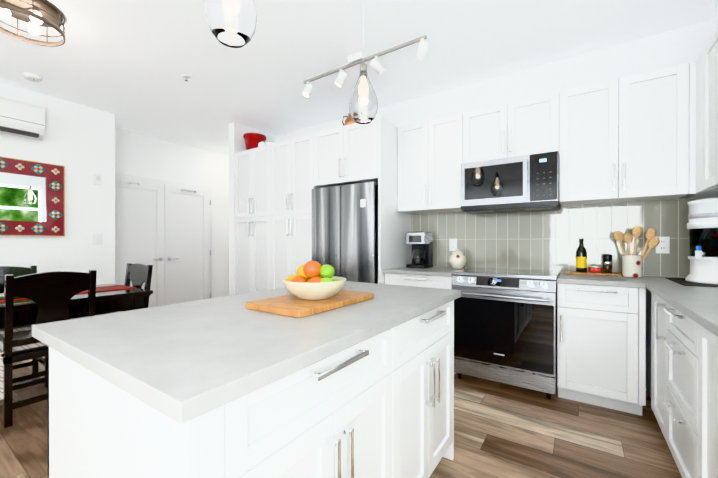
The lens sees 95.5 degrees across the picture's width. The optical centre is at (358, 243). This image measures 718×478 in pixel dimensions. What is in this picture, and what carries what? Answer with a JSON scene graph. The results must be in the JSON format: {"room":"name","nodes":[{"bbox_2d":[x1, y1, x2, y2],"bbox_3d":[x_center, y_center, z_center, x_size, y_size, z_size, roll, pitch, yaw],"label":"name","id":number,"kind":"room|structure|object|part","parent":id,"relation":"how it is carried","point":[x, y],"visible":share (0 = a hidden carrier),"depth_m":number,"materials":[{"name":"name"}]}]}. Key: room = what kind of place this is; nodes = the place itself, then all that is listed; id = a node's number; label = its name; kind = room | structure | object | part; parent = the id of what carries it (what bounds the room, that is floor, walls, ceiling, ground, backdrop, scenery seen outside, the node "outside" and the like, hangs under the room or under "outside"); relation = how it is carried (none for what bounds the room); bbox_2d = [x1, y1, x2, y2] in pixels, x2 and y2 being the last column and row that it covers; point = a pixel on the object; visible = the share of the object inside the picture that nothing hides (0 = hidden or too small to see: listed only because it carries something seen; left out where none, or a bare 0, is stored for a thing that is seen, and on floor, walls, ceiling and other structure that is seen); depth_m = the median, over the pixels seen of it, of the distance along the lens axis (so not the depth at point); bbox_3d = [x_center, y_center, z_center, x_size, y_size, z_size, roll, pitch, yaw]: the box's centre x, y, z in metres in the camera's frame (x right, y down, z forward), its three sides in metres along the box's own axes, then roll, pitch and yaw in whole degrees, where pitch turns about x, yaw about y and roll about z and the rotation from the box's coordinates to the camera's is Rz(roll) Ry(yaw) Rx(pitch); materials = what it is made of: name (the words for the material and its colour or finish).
{"room":"kitchen","nodes":[
{"label":"kitchen","id":0,"kind":"room"},
{"bbox_2d":[0,83,114,284],"bbox_3d":[-4.704,-0.237,2.314,0.697,2.800,4.830,0,0,34],"label":"wall","id":1,"kind":"structure","parent":0,"point":[77,141],"depth_m":3.69,"materials":[{"name":"white paint"}]},
{"bbox_2d":[0,97,44,139],"bbox_3d":[-3.630,-1.274,3.155,0.212,0.330,0.830,0,0,34],"label":"air conditioner","id":2,"kind":"object","parent":1,"relation":"attached to","point":[22,119],"visible":1,"depth_m":3.31,"materials":[{"name":"white plastic"}]},
{"bbox_3d":[-3.637,-0.484,3.304,0.034,0.800,1.000,0,0,34],"label":"mirror with red frame","id":3,"kind":"part","parent":1,"relation":"part of","materials":[{"name":"red wood"}]},
{"bbox_2d":[93,233,101,244],"bbox_3d":[-3.191,-0.056,3.989,0.011,0.140,0.090,0,0,34],"label":"switch plate","id":4,"kind":"object","parent":1,"relation":"attached to","point":[97,239],"visible":1,"depth_m":3.98,"materials":[{"name":"white plastic"}]},
{"bbox_2d":[94,174,101,184],"bbox_3d":[-3.186,-0.786,3.985,0.022,0.130,0.080,0,0,34],"label":"switch","id":5,"kind":"object","parent":1,"relation":"attached to","point":[97,179],"visible":1,"depth_m":3.97,"materials":[{"name":"white plastic"}]},
{"bbox_2d":[115,127,228,297],"bbox_3d":[-2.395,-0.246,6.256,0.120,2.800,4.290,0,0,34],"label":"wall","id":6,"kind":"structure","parent":0,"point":[141,155],"depth_m":5.51,"materials":[{"name":"white paint"}]},
{"bbox_2d":[115,178,210,307],"bbox_3d":[-3.013,0.111,5.083,0.085,2.068,1.508,0,0,34],"label":"closet doors","id":7,"kind":"structure","parent":6,"relation":"in","point":[163,230],"depth_m":5.09,"materials":[{"name":"white wood"}]},
{"bbox_2d":[115,173,211,297],"bbox_3d":[-3.078,0.079,5.118,0.019,2.155,1.648,0,0,34],"label":"door frame","id":8,"kind":"structure","parent":6,"relation":"attached to","point":[138,178],"depth_m":5.39,"materials":[{"name":"white wood"}]},
{"bbox_2d":[229,122,274,295],"bbox_3d":[-0.853,-0.245,5.753,0.120,2.800,3.160,0,0,34],"label":"wall","id":9,"kind":"structure","parent":0,"point":[237,131],"depth_m":4.45,"materials":[{"name":"white paint"}]},
{"bbox_2d":[0,356,681,477],"bbox_3d":[-1.067,1.193,2.380,6.820,0.060,9.400,0,0,34],"label":"floor","id":10,"kind":"structure","parent":0,"point":[502,430],"depth_m":1.95,"materials":[{"name":"brown wood"}]},
{"bbox_2d":[0,266,47,387],"bbox_3d":[-2.820,0.675,2.604,0.484,0.973,0.539,0,0,34],"label":"chair","id":11,"kind":"object","parent":10,"relation":"on","point":[17,272],"visible":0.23,"depth_m":2.74,"materials":[{"name":"black paint"}]},
{"bbox_2d":[0,270,96,427],"bbox_3d":[-2.269,0.676,2.348,0.484,0.973,0.539,0,0,34],"label":"chair","id":12,"kind":"object","parent":10,"relation":"on","point":[50,294],"visible":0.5,"depth_m":2.17,"materials":[{"name":"black paint"}]},
{"bbox_2d":[0,283,152,328],"bbox_3d":[-2.622,0.783,2.353,0.870,0.760,1.720,0,0,34],"label":"dining table","id":13,"kind":"object","parent":10,"relation":"on","point":[25,311],"visible":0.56,"depth_m":2.53,"materials":[{"name":"black paint"}]},
{"bbox_2d":[0,285,135,301],"bbox_3d":[-2.613,0.399,2.365,0.320,0.006,1.650,0,0,34],"label":"table runner","id":14,"kind":"object","parent":13,"relation":"on","point":[109,288],"visible":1,"depth_m":2.88,"materials":[{"name":"red fabric"}]},
{"bbox_2d":[0,292,21,298],"bbox_3d":[-2.560,0.377,2.444,0.270,0.036,0.270,0,0,34],"label":"plate setting","id":15,"kind":"object","parent":14,"relation":"on","point":[2,295],"visible":0.08,"depth_m":2.37,"materials":[{"name":"green"}]},
{"bbox_2d":[71,263,152,318],"bbox_3d":[-2.212,0.675,2.921,0.539,0.973,0.484,0,0,34],"label":"end chair","id":16,"kind":"object","parent":10,"relation":"on","point":[138,275],"visible":0.25,"depth_m":3.06,"materials":[{"name":"black paint"}]},
{"bbox_2d":[48,293,460,477],"bbox_3d":[-0.217,0.727,1.386,0.866,0.875,1.448,0,0,34],"label":"kitchen island","id":17,"kind":"object","parent":10,"relation":"on","point":[379,405],"depth_m":0.88,"materials":[{"name":"white wood"}]},
{"bbox_2d":[32,281,460,428],"bbox_3d":[-0.233,0.271,1.396,0.888,0.036,1.508,0,0,34],"label":"island countertop","id":18,"kind":"structure","parent":17,"relation":"on","point":[174,360],"depth_m":0.87,"materials":[{"name":"white stone"}]},
{"bbox_2d":[245,290,373,316],"bbox_3d":[-0.189,0.241,1.400,0.312,0.022,0.500,0,0,34],"label":"cutting board","id":19,"kind":"object","parent":18,"relation":"on","point":[291,305],"visible":0.83,"depth_m":1.26,"materials":[{"name":"brown wood"}]},
{"bbox_2d":[283,260,345,299],"bbox_3d":[-0.189,0.150,1.400,0.270,0.158,0.270,0,0,34],"label":"fruit bowl","id":20,"kind":"object","parent":19,"relation":"on","point":[312,280],"visible":1,"depth_m":1.33,"materials":[{"name":"beige ceramic"}]},
{"bbox_2d":[235,117,410,294],"bbox_3d":[-0.552,-0.036,4.054,2.271,2.390,0.735,0,0,34],"label":"tall cabinet","id":21,"kind":"object","parent":10,"relation":"on","point":[276,183],"visible":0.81,"depth_m":3.76,"materials":[{"name":"white wood"}]},
{"bbox_2d":[243,133,265,149],"bbox_3d":[-1.422,-1.373,4.459,0.300,0.278,0.300,0,0,34],"label":"pot","id":22,"kind":"object","parent":21,"relation":"on","point":[252,140],"visible":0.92,"depth_m":4.35,"materials":[{"name":"red ceramic"}]},
{"bbox_2d":[263,141,273,145],"bbox_3d":[-1.129,-1.258,4.177,0.149,0.050,0.149,0,0,-11],"label":"dish","id":23,"kind":"object","parent":21,"relation":"on","point":[264,143],"depth_m":4.12,"materials":[{"name":"white ceramic"}]},
{"bbox_2d":[342,113,355,125],"bbox_3d":[-0.075,-1.322,3.539,0.277,0.180,0.170,0,0,34],"label":"copper kettle","id":24,"kind":"object","parent":21,"relation":"on","point":[349,120],"visible":0.29,"depth_m":3.47,"materials":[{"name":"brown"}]},
{"bbox_2d":[311,180,377,283],"bbox_3d":[0.007,0.272,3.648,0.796,1.775,0.732,0,0,34],"label":"fridge","id":25,"kind":"object","parent":10,"relation":"on","point":[344,226],"visible":0.27,"depth_m":3.30,"materials":[{"name":"grey metal"}]},
{"bbox_2d":[385,275,455,373],"bbox_3d":[0.706,0.724,3.280,0.676,0.875,0.616,0,0,34],"label":"base cabinet","id":26,"kind":"object","parent":10,"relation":"on","point":[429,281],"depth_m":3.00,"materials":[{"name":"white wood"}]},
{"bbox_2d":[383,267,465,278],"bbox_3d":[0.696,0.268,3.264,0.676,0.034,0.641,0,0,34],"label":"countertop","id":27,"kind":"structure","parent":26,"relation":"on","point":[446,272],"depth_m":3.07,"materials":[{"name":"white stone"}]},
{"bbox_2d":[406,231,432,268],"bbox_3d":[0.643,0.062,3.436,0.211,0.375,0.233,0,0,34],"label":"coffee maker","id":28,"kind":"object","parent":27,"relation":"on","point":[422,249],"visible":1,"depth_m":3.37,"materials":[{"name":"black plastic"}]},
{"bbox_2d":[449,249,466,268],"bbox_3d":[0.990,0.151,3.282,0.176,0.197,0.176,0,0,34],"label":"ginger jar","id":29,"kind":"object","parent":27,"relation":"on","point":[457,258],"visible":1,"depth_m":3.23,"materials":[{"name":"ceramic"}]},
{"bbox_2d":[451,267,559,398],"bbox_3d":[1.273,0.700,2.822,0.770,0.923,0.725,0,0,34],"label":"range","id":30,"kind":"object","parent":10,"relation":"on","point":[505,326],"visible":1,"depth_m":2.55,"materials":[{"name":"grey"}]},
{"bbox_2d":[557,283,646,415],"bbox_3d":[1.835,0.725,2.519,0.495,0.875,0.616,0,0,34],"label":"base cabinet","id":31,"kind":"object","parent":10,"relation":"on","point":[624,344],"depth_m":2.26,"materials":[{"name":"white wood"}]},
{"bbox_2d":[557,272,646,286],"bbox_3d":[1.823,0.270,2.505,0.490,0.034,0.641,0,0,34],"label":"countertop","id":32,"kind":"structure","parent":31,"relation":"on","point":[583,280],"depth_m":2.31,"materials":[{"name":"white stone"}]},
{"bbox_2d":[566,271,621,275],"bbox_3d":[1.928,0.243,2.674,0.395,0.016,0.130,0,0,34],"label":"wood tray","id":33,"kind":"object","parent":32,"relation":"on","point":[590,273],"visible":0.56,"depth_m":2.63,"materials":[{"name":"brown wood"}]},
{"bbox_2d":[576,239,586,271],"bbox_3d":[1.855,0.096,2.723,0.078,0.275,0.078,0,0,34],"label":"olive oil bottle","id":34,"kind":"object","parent":33,"relation":"on","point":[581,258],"visible":1,"depth_m":2.70,"materials":[{"name":"black glass"}]},
{"bbox_2d":[589,266,601,272],"bbox_3d":[1.929,0.207,2.662,0.088,0.052,0.088,0,0,34],"label":"tin","id":35,"kind":"object","parent":33,"relation":"on","point":[595,269],"visible":1,"depth_m":2.63,"materials":[{"name":"red metal"}]},
{"bbox_2d":[603,254,611,272],"bbox_3d":[2.001,0.160,2.625,0.060,0.148,0.060,0,0,34],"label":"pepper grinder","id":36,"kind":"object","parent":33,"relation":"on","point":[607,263],"visible":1,"depth_m":2.60,"materials":[{"name":"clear glass"}]},
{"bbox_2d":[614,226,659,276],"bbox_3d":[2.102,0.058,2.485,0.265,0.387,0.126,0,0,34],"label":"utensil crock","id":37,"kind":"object","parent":32,"relation":"on","point":[631,265],"visible":1,"depth_m":2.45,"materials":[{"name":"ceramic"}]},
{"bbox_2d":[647,291,658,423],"bbox_3d":[2.011,0.727,1.751,0.606,0.875,0.460,0,0,34],"label":"base cabinet","id":38,"kind":"object","parent":10,"relation":"on","point":[652,303],"depth_m":2.04,"materials":[{"name":"white wood"}]},
{"bbox_2d":[659,299,690,477],"bbox_3d":[1.732,0.728,1.336,0.606,0.875,0.660,0,0,34],"label":"base cabinet","id":39,"kind":"object","parent":10,"relation":"on","point":[674,328],"depth_m":1.57,"materials":[{"name":"white wood"}]},
{"bbox_2d":[635,276,717,338],"bbox_3d":[1.580,0.303,1.142,0.631,0.095,3.171,0,0,34],"label":"countertop","id":40,"kind":"structure","parent":39,"relation":"on","point":[700,304],"depth_m":1.55,"materials":[{"name":"white stone"}]},
{"bbox_2d":[665,277,717,286],"bbox_3d":[2.299,0.250,2.062,0.455,0.004,0.520,0,0,34],"label":"tray","id":41,"kind":"object","parent":40,"relation":"on","point":[682,281],"visible":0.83,"depth_m":2.04,"materials":[{"name":"grey"}]},
{"bbox_2d":[685,197,717,283],"bbox_3d":[2.304,-0.020,2.082,0.316,0.535,0.316,0,0,34],"label":"water filter","id":42,"kind":"object","parent":41,"relation":"on","point":[702,225],"visible":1,"depth_m":2.05,"materials":[{"name":"white plastic"}]},
{"bbox_2d":[691,323,717,477],"bbox_3d":[1.318,0.729,0.723,0.606,0.875,0.940,0,0,34],"label":"base cabinet","id":43,"kind":"object","parent":10,"relation":"on","point":[704,347],"depth_m":1.23,"materials":[{"name":"white wood"}]},
{"bbox_2d":[0,0,717,155],"bbox_3d":[-1.067,-1.667,2.373,6.820,0.060,9.400,0,0,34],"label":"ceiling","id":44,"kind":"structure","parent":0,"point":[128,63],"depth_m":2.78,"materials":[{"name":"white paint"}]},
{"bbox_2d":[23,72,42,82],"bbox_3d":[-3.184,-1.615,3.186,0.140,0.046,0.140,0,0,34],"label":"smoke detector","id":45,"kind":"object","parent":44,"relation":"attached to","point":[31,77],"visible":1,"depth_m":3.15,"materials":[{"name":"white plastic"}]},
{"bbox_2d":[0,0,65,46],"bbox_3d":[-2.299,-1.560,2.245,0.418,0.155,0.418,0,0,34],"label":"flush ceiling light","id":46,"kind":"object","parent":44,"relation":"attached to","point":[34,14],"visible":1,"depth_m":2.27,"materials":[{"name":"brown metal"}]},
{"bbox_2d":[182,74,190,81],"bbox_3d":[-1.687,-1.616,3.189,0.080,0.044,0.080,0,0,34],"label":"sprinkler","id":47,"kind":"object","parent":44,"relation":"attached to","point":[186,76],"visible":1,"depth_m":3.18,"materials":[{"name":"white metal"}]},
{"bbox_2d":[204,0,257,47],"bbox_3d":[-0.457,-1.182,1.168,0.180,0.904,0.180,0,0,34],"label":"pendant light","id":48,"kind":"object","parent":44,"relation":"hanging from","point":[232,23],"visible":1,"depth_m":1.12,"materials":[{"name":"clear glass"}]},
{"bbox_2d":[349,0,377,123],"bbox_3d":[0.027,-1.188,1.975,0.180,0.894,0.180,0,0,34],"label":"pendant light","id":49,"kind":"object","parent":44,"relation":"hanging from","point":[363,104],"visible":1,"depth_m":1.92,"materials":[{"name":"clear glass"}]},
{"bbox_2d":[302,35,428,97],"bbox_3d":[0.000,-1.524,2.828,1.282,0.226,0.126,0,0,34],"label":"track light","id":50,"kind":"object","parent":44,"relation":"attached to","point":[376,66],"visible":1,"depth_m":2.77,"materials":[{"name":"silver metal"}]},
{"bbox_2d":[275,18,717,276],"bbox_3d":[0.809,-0.240,3.657,4.980,2.800,0.120,0,0,34],"label":"wall","id":51,"kind":"structure","parent":0,"point":[687,44],"depth_m":2.92,"materials":[{"name":"white paint"}]},
{"bbox_2d":[398,111,469,213],"bbox_3d":[0.808,-0.785,3.370,0.742,0.890,0.346,0,0,34],"label":"upper cabinet","id":52,"kind":"object","parent":51,"relation":"attached to","point":[431,153],"depth_m":3.22,"materials":[{"name":"white wood"}]},
{"bbox_2d":[470,91,561,162],"bbox_3d":[1.386,-0.984,2.981,0.770,0.490,0.346,0,0,34],"label":"upper cabinet","id":53,"kind":"object","parent":51,"relation":"attached to","point":[533,125],"depth_m":2.79,"materials":[{"name":"white wood"}]},
{"bbox_2d":[461,151,560,214],"bbox_3d":[1.351,-0.514,2.930,0.764,0.439,0.453,0,0,34],"label":"over-the-range microwave","id":54,"kind":"object","parent":53,"relation":"attached to","point":[526,183],"visible":1,"depth_m":2.76,"materials":[{"name":"grey metal"}]},
{"bbox_2d":[411,196,716,276],"bbox_3d":[1.667,-0.054,3.002,2.585,0.610,0.008,0,0,34],"label":"backsplash","id":55,"kind":"structure","parent":51,"relation":"attached to","point":[543,240],"depth_m":2.90,"materials":[{"name":"tile"}]},
{"bbox_2d":[449,239,456,250],"bbox_3d":[0.994,0.010,3.444,0.080,0.130,0.010,0,0,34],"label":"electrical outlet","id":56,"kind":"object","parent":55,"relation":"attached to","point":[452,244],"visible":1,"depth_m":3.44,"materials":[{"name":"white plastic"}]},
{"bbox_2d":[655,237,669,253],"bbox_3d":[2.352,0.009,2.528,0.080,0.130,0.010,0,0,34],"label":"electrical outlet","id":57,"kind":"object","parent":55,"relation":"attached to","point":[663,246],"visible":0.94,"depth_m":2.52,"materials":[{"name":"white plastic"}]},
{"bbox_2d":[559,63,697,205],"bbox_3d":[2.014,-0.783,2.558,0.865,0.890,0.346,0,0,34],"label":"upper cabinet","id":58,"kind":"object","parent":51,"relation":"attached to","point":[649,136],"depth_m":2.39,"materials":[{"name":"white wood"}]},
{"bbox_2d":[686,52,717,194],"bbox_3d":[2.333,-0.782,2.019,0.376,0.890,0.230,0,0,34],"label":"upper cabinet","id":59,"kind":"object","parent":51,"relation":"attached to","point":[693,69],"depth_m":2.19,"materials":[{"name":"white wood"}]},
{"bbox_2d":[698,27,717,194],"bbox_3d":[2.138,-0.781,1.704,0.346,0.890,0.629,0,0,34],"label":"upper cabinet","id":60,"kind":"object","parent":51,"relation":"attached to","point":[709,53],"depth_m":1.97,"materials":[{"name":"white wood"}]}
]}

